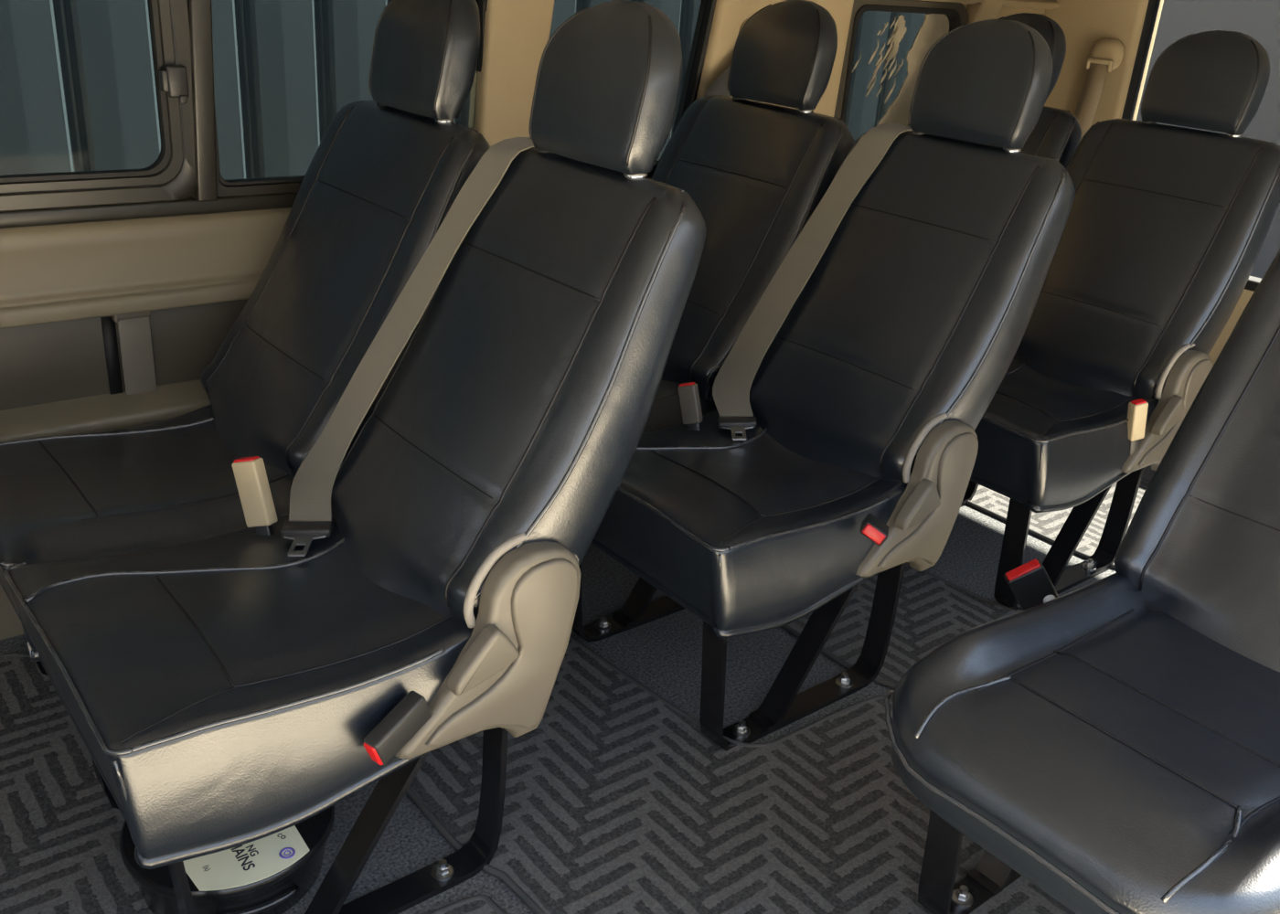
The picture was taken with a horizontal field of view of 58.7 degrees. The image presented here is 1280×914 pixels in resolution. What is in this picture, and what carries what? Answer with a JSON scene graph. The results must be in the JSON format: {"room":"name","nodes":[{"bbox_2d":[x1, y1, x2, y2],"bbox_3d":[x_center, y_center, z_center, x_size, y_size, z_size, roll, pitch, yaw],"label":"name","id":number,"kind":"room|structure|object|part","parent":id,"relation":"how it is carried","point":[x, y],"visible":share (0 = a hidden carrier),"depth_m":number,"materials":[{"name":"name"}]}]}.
{"room":"vehicle interior","nodes":[
{"label":"vehicle interior","id":0,"kind":"room"},
{"bbox_2d":[0,160,659,640],"bbox_3d":[-0.499,-0.212,2.487,4.500,0.795,0.135,-14,30,-36],"label":"wall","id":1,"kind":"structure","parent":0,"point":[51,273],"depth_m":2.06,"materials":[{"name":"brown plastic"}]},
{"bbox_2d":[0,0,195,212],"bbox_3d":[-1.404,-0.513,1.535,1.578,0.423,0.066,-14,30,-36],"label":"window","id":2,"kind":"structure","parent":1,"relation":"in","point":[96,105],"depth_m":1.93,"materials":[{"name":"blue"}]},
{"bbox_3d":[-1.407,-0.527,1.544,1.470,0.355,0.004,-14,30,-36],"label":"pane","id":3,"kind":"part","parent":2,"relation":"part of","materials":[{"name":"clear glass"}]},
{"bbox_2d":[0,298,248,410],"bbox_3d":[-0.510,-0.316,2.467,4.500,0.158,0.016,-14,30,-36],"label":"wall panel","id":4,"kind":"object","parent":1,"relation":"attached to","point":[63,360],"depth_m":2.08,"materials":[{"name":"grey plastic"}]},
{"bbox_2d":[100,310,156,394],"bbox_3d":[-0.944,-0.201,2.107,0.082,0.184,0.028,-14,30,-36],"label":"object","id":5,"kind":"object","parent":1,"relation":"attached to","point":[134,332],"visible":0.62,"depth_m":2.11,"materials":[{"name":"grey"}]},
{"bbox_2d":[188,0,217,202],"bbox_3d":[-0.782,-0.672,2.014,0.056,0.425,0.060,-14,30,-36],"label":"trim","id":6,"kind":"structure","parent":1,"relation":"attached to","point":[199,11],"depth_m":2.00,"materials":[{"name":"black"}]},
{"bbox_2d":[0,170,654,229],"bbox_3d":[-1.087,-0.397,1.891,2.950,0.030,0.046,-14,30,-36],"label":"trim","id":7,"kind":"structure","parent":1,"relation":"attached to","point":[189,206],"depth_m":2.02,"materials":[{"name":"black"}]},
{"bbox_2d":[211,0,487,197],"bbox_3d":[-0.550,-0.737,2.201,0.610,0.423,0.044,-14,30,-36],"label":"window","id":8,"kind":"structure","parent":1,"relation":"in","point":[283,69],"depth_m":2.13,"materials":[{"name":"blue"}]},
{"bbox_2d":[474,0,554,147],"bbox_3d":[-0.273,-0.809,2.411,0.188,0.420,0.065,-14,30,-36],"label":"trim","id":9,"kind":"structure","parent":1,"relation":"attached to","point":[516,37],"depth_m":2.37,"materials":[{"name":"beige plastic"}]},
{"bbox_2d":[549,0,716,170],"bbox_3d":[-0.044,-0.867,2.587,0.570,0.423,0.044,-14,30,-36],"label":"window","id":10,"kind":"structure","parent":1,"relation":"in","point":[692,19],"depth_m":2.66,"materials":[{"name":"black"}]},
{"bbox_2d":[704,18,748,96],"bbox_3d":[0.162,-0.757,2.735,0.382,0.567,0.040,-14,30,-36],"label":"belt","id":11,"kind":"object","parent":1,"relation":"attached to","point":[720,86],"visible":0.03,"depth_m":2.68,"materials":[{"name":"beige fabric"}]},
{"bbox_2d":[696,0,853,117],"bbox_3d":[0.315,-0.957,2.854,0.526,0.420,0.075,-14,30,-36],"label":"trim","id":12,"kind":"structure","parent":1,"relation":"attached to","point":[729,16],"depth_m":2.71,"materials":[{"name":"beige plastic"}]},
{"bbox_2d":[833,0,967,142],"bbox_3d":[0.696,-1.050,3.154,0.530,0.410,0.066,-14,30,-36],"label":"window","id":13,"kind":"structure","parent":1,"relation":"in","point":[889,41],"depth_m":3.12,"materials":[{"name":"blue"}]},
{"bbox_3d":[0.699,-1.055,3.158,0.440,0.360,0.004,-14,30,-36],"label":"pane","id":14,"kind":"part","parent":13,"relation":"part of","materials":[{"name":"clear glass"}]},
{"bbox_2d":[966,0,1004,24],"bbox_3d":[0.919,-1.144,3.277,0.270,0.350,0.065,-14,30,-36],"label":"trim","id":15,"kind":"structure","parent":1,"relation":"attached to","point":[987,9],"depth_m":3.23,"materials":[{"name":"beige plastic"}]},
{"bbox_2d":[962,3,1045,19],"bbox_3d":[1.034,-1.158,3.442,0.599,0.420,0.050,-14,30,-36],"label":"trim","id":16,"kind":"structure","parent":1,"relation":"attached to","point":[1005,11],"depth_m":3.40,"materials":[{"name":"beige plastic"}]},
{"bbox_2d":[0,465,1155,913],"bbox_3d":[0.062,0.507,1.993,4.500,0.050,2.030,-14,30,-36],"label":"floor","id":17,"kind":"structure","parent":0,"point":[664,655],"depth_m":2.18,"materials":[{"name":"carpet"}]},
{"bbox_2d":[0,0,490,676],"bbox_3d":[-0.675,-0.176,1.892,0.850,1.179,0.500,-14,30,-36],"label":"passenger seat","id":18,"kind":"object","parent":17,"relation":"on","point":[387,171],"visible":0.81,"depth_m":1.85,"materials":[{"name":"black leather"}]},
{"bbox_3d":[-0.891,0.225,2.073,0.456,0.270,0.050,-14,30,-36],"label":"leg frame","id":19,"kind":"part","parent":18,"relation":"part of","materials":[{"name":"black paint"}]},
{"bbox_2d":[0,405,292,645],"bbox_3d":[-0.802,0.073,1.895,0.550,0.178,0.483,-14,30,-36],"label":"cushion","id":20,"kind":"object","parent":18,"relation":"on","point":[170,482],"depth_m":1.77,"materials":[{"name":"black leather"}]},
{"bbox_3d":[-0.535,-0.269,1.971,0.399,0.630,0.500,-14,30,-36],"label":"backrest","id":21,"kind":"part","parent":18,"relation":"part of","materials":[{"name":"black leather"}]},
{"bbox_2d":[0,652,507,913],"bbox_3d":[-0.579,0.679,1.407,0.848,0.012,1.881,-14,30,-36],"label":"floor mat","id":22,"kind":"object","parent":17,"relation":"on","point":[60,831],"visible":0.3,"depth_m":1.68,"materials":[{"name":"grey carpet"}]},
{"bbox_2d":[119,805,334,913],"bbox_3d":[-0.575,0.546,1.605,0.282,0.095,0.282,-14,30,-36],"label":"tub","id":23,"kind":"object","parent":22,"relation":"on","point":[277,893],"visible":0.39,"depth_m":1.51,"materials":[{"name":"black plastic"}]},
{"bbox_2d":[182,825,309,891],"bbox_3d":[-0.542,0.522,1.540,0.155,0.003,0.160,-14,30,-36],"label":"paper sign","id":24,"kind":"object","parent":23,"relation":"on","point":[261,858],"visible":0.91,"depth_m":1.51,"materials":[{"name":"beige paper"}]},
{"bbox_2d":[3,0,706,913],"bbox_3d":[-0.346,0.009,1.522,0.854,1.179,0.546,-14,30,-36],"label":"passenger seat","id":25,"kind":"object","parent":17,"relation":"on","point":[417,593],"visible":1,"depth_m":1.48,"materials":[{"name":"black leather"}]},
{"bbox_3d":[-0.634,0.370,1.785,0.456,0.270,0.050,-14,30,-36],"label":"leg frame","id":26,"kind":"part","parent":25,"relation":"part of","materials":[{"name":"black paint"}]},
{"bbox_2d":[9,511,473,859],"bbox_3d":[-0.487,0.248,1.543,0.553,0.182,0.497,-14,30,-36],"label":"cushion","id":27,"kind":"object","parent":25,"relation":"on","point":[227,691],"depth_m":1.38,"materials":[{"name":"black leather"}]},
{"bbox_3d":[-0.383,0.510,1.504,0.456,0.270,0.050,-14,30,-36],"label":"leg frame","id":28,"kind":"part","parent":25,"relation":"part of","materials":[{"name":"black paint"}]},
{"bbox_3d":[-0.193,0.250,1.420,0.094,0.078,0.022,-14,30,-36],"label":"recline lever","id":29,"kind":"part","parent":25,"relation":"part of","materials":[{"name":"brown plastic"}]},
{"bbox_3d":[-0.219,-0.091,1.616,0.399,0.630,0.500,-14,30,-36],"label":"backrest","id":30,"kind":"part","parent":25,"relation":"part of","materials":[{"name":"black leather"}]},
{"bbox_2d":[405,635,1075,913],"bbox_3d":[0.088,0.508,1.917,0.871,0.012,1.881,-14,30,-36],"label":"floor mat","id":31,"kind":"object","parent":17,"relation":"on","point":[618,801],"visible":0.63,"depth_m":1.79,"materials":[{"name":"grey carpet"}]},
{"bbox_2d":[884,249,1279,913],"bbox_3d":[0.751,0.119,1.460,0.980,1.179,0.642,-14,30,-36],"label":"passenger seat","id":32,"kind":"object","parent":31,"relation":"on","point":[1110,744],"visible":1,"depth_m":1.38,"materials":[{"name":"black leather"}]},
{"bbox_3d":[0.579,0.504,1.687,0.456,0.270,0.050,-14,30,-36],"label":"leg frame","id":33,"kind":"part","parent":32,"relation":"part of","materials":[{"name":"black paint"}]},
{"bbox_2d":[890,572,1279,913],"bbox_3d":[0.665,0.364,1.413,0.676,0.222,0.513,-14,30,-36],"label":"cushion","id":34,"kind":"object","parent":32,"relation":"on","point":[1113,741],"depth_m":1.30,"materials":[{"name":"black leather"}]},
{"bbox_3d":[0.979,0.034,1.536,0.399,0.630,0.500,-14,30,-36],"label":"backrest","id":35,"kind":"part","parent":32,"relation":"part of","materials":[{"name":"black leather"}]},
{"bbox_2d":[642,0,853,433],"bbox_3d":[-0.006,-0.348,2.403,0.850,1.179,0.500,-14,30,-36],"label":"passenger seat","id":36,"kind":"object","parent":17,"relation":"on","point":[755,173],"visible":0.39,"depth_m":2.37,"materials":[{"name":"black leather"}]},
{"bbox_2d":[642,379,716,433],"bbox_3d":[-0.132,-0.098,2.406,0.550,0.178,0.483,-14,30,-36],"label":"cushion","id":37,"kind":"object","parent":36,"relation":"on","point":[666,412],"depth_m":2.32,"materials":[{"name":"black leather"}]},
{"bbox_3d":[0.135,-0.441,2.482,0.399,0.630,0.500,-14,30,-36],"label":"backrest","id":38,"kind":"part","parent":36,"relation":"part of","materials":[{"name":"black leather"}]},
{"bbox_2d":[571,19,1075,751],"bbox_3d":[0.329,-0.159,2.027,0.854,1.179,0.564,-14,30,-36],"label":"passenger seat","id":39,"kind":"object","parent":17,"relation":"on","point":[837,450],"visible":0.91,"depth_m":2.01,"materials":[{"name":"black leather"}]},
{"bbox_3d":[0.036,0.198,2.296,0.456,0.270,0.050,-14,30,-36],"label":"leg frame","id":40,"kind":"part","parent":39,"relation":"part of","materials":[{"name":"black paint"}]},
{"bbox_2d":[593,408,907,630],"bbox_3d":[0.183,0.077,2.054,0.553,0.182,0.497,-14,30,-36],"label":"cushion","id":41,"kind":"object","parent":39,"relation":"on","point":[747,519],"depth_m":1.88,"materials":[{"name":"black leather"}]},
{"bbox_3d":[0.286,0.339,2.015,0.456,0.270,0.050,-14,30,-36],"label":"leg frame","id":42,"kind":"part","parent":39,"relation":"part of","materials":[{"name":"black paint"}]},
{"bbox_3d":[0.451,-0.263,2.128,0.399,0.630,0.500,-14,30,-36],"label":"backrest","id":43,"kind":"part","parent":39,"relation":"part of","materials":[{"name":"black leather"}]},
{"bbox_3d":[0.477,0.078,1.931,0.094,0.078,0.022,-14,30,-36],"label":"recline lever","id":44,"kind":"part","parent":39,"relation":"part of","materials":[{"name":"brown plastic"}]},
{"bbox_2d":[780,562,1022,689],"bbox_3d":[0.736,0.342,2.411,0.799,0.012,1.881,-14,30,-36],"label":"floor mat","id":45,"kind":"object","parent":17,"relation":"on","point":[932,610],"visible":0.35,"depth_m":2.38,"materials":[{"name":"grey carpet"}]},
{"bbox_2d":[907,12,1081,168],"bbox_3d":[0.656,-0.517,2.909,0.850,1.179,0.500,-14,30,-36],"label":"passenger seat","id":46,"kind":"object","parent":17,"relation":"on","point":[1057,133],"visible":0.11,"depth_m":2.83,"materials":[{"name":"black leather"}]},
{"bbox_3d":[0.797,-0.610,2.988,0.399,0.630,0.500,-14,30,-36],"label":"backrest","id":47,"kind":"part","parent":46,"relation":"part of","materials":[{"name":"black leather"}]},
{"bbox_2d":[967,478,1150,568],"bbox_3d":[1.440,0.162,2.948,0.911,0.012,1.881,-14,30,-36],"label":"floor mat","id":48,"kind":"object","parent":17,"relation":"on","point":[1047,526],"visible":0.16,"depth_m":2.90,"materials":[{"name":"grey carpet"}]},
{"bbox_2d":[960,30,1279,610],"bbox_3d":[0.983,-0.333,2.542,0.854,1.179,0.538,-14,30,-36],"label":"passenger seat","id":49,"kind":"object","parent":17,"relation":"on","point":[1166,229],"visible":0.75,"depth_m":2.52,"materials":[{"name":"black leather"}]},
{"bbox_3d":[0.698,0.029,2.802,0.456,0.270,0.050,-14,30,-36],"label":"leg frame","id":50,"kind":"part","parent":49,"relation":"part of","materials":[{"name":"black paint"}]},
{"bbox_2d":[970,358,1159,506],"bbox_3d":[0.845,-0.093,2.559,0.553,0.182,0.497,-14,30,-36],"label":"cushion","id":51,"kind":"object","parent":49,"relation":"on","point":[1053,432],"depth_m":2.36,"materials":[{"name":"black leather"}]},
{"bbox_3d":[0.948,0.169,2.521,0.456,0.270,0.050,-14,30,-36],"label":"leg frame","id":52,"kind":"part","parent":49,"relation":"part of","materials":[{"name":"black paint"}]},
{"bbox_3d":[1.113,-0.432,2.633,0.399,0.630,0.500,-14,30,-36],"label":"backrest","id":53,"kind":"part","parent":49,"relation":"part of","materials":[{"name":"black leather"}]},
{"bbox_3d":[1.139,-0.091,2.437,0.094,0.078,0.022,-14,30,-36],"label":"recline lever","id":54,"kind":"part","parent":49,"relation":"part of","materials":[{"name":"brown plastic"}]},
{"bbox_2d":[1044,0,1254,366],"bbox_3d":[1.856,-0.585,3.045,0.120,1.360,2.030,-14,30,-36],"label":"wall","id":55,"kind":"structure","parent":0,"point":[1083,23],"depth_m":3.38,"materials":[{"name":"beige plastic"}]},
{"bbox_2d":[919,0,1059,9],"bbox_3d":[0.491,-1.261,2.873,2.080,0.175,0.115,-14,30,-36],"label":"trim","id":56,"kind":"structure","parent":55,"relation":"attached to","point":[1028,4],"depth_m":3.34,"materials":[{"name":"beige plastic"}]},
{"bbox_2d":[1074,37,1124,139],"bbox_3d":[1.344,-1.032,3.422,0.040,0.437,0.132,-14,30,-36],"label":"belt","id":57,"kind":"object","parent":55,"relation":"attached to","point":[1107,54],"visible":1,"depth_m":3.36,"materials":[{"name":"beige plastic"}]},
{"bbox_2d":[1121,0,1261,291],"bbox_3d":[1.905,-0.761,2.904,0.060,0.800,1.475,-14,30,-36],"label":"door frame","id":58,"kind":"structure","parent":55,"relation":"in","point":[1153,5],"depth_m":3.33,"materials":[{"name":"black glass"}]},
{"label":"outside","id":59,"kind":"structure","parent":0,"visible":0},
{"bbox_3d":[-0.324,1.133,1.868,60.000,0.050,60.000,-14,30,-36],"label":"ground","id":60,"kind":"structure","parent":59,"visible":0},
{"bbox_2d":[1135,0,1279,278],"bbox_3d":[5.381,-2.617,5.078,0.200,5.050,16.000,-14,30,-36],"label":"door opening","id":61,"kind":"structure","parent":60,"relation":"on","point":[1258,19],"depth_m":7.11,"materials":[{"name":"grey"}]}
]}

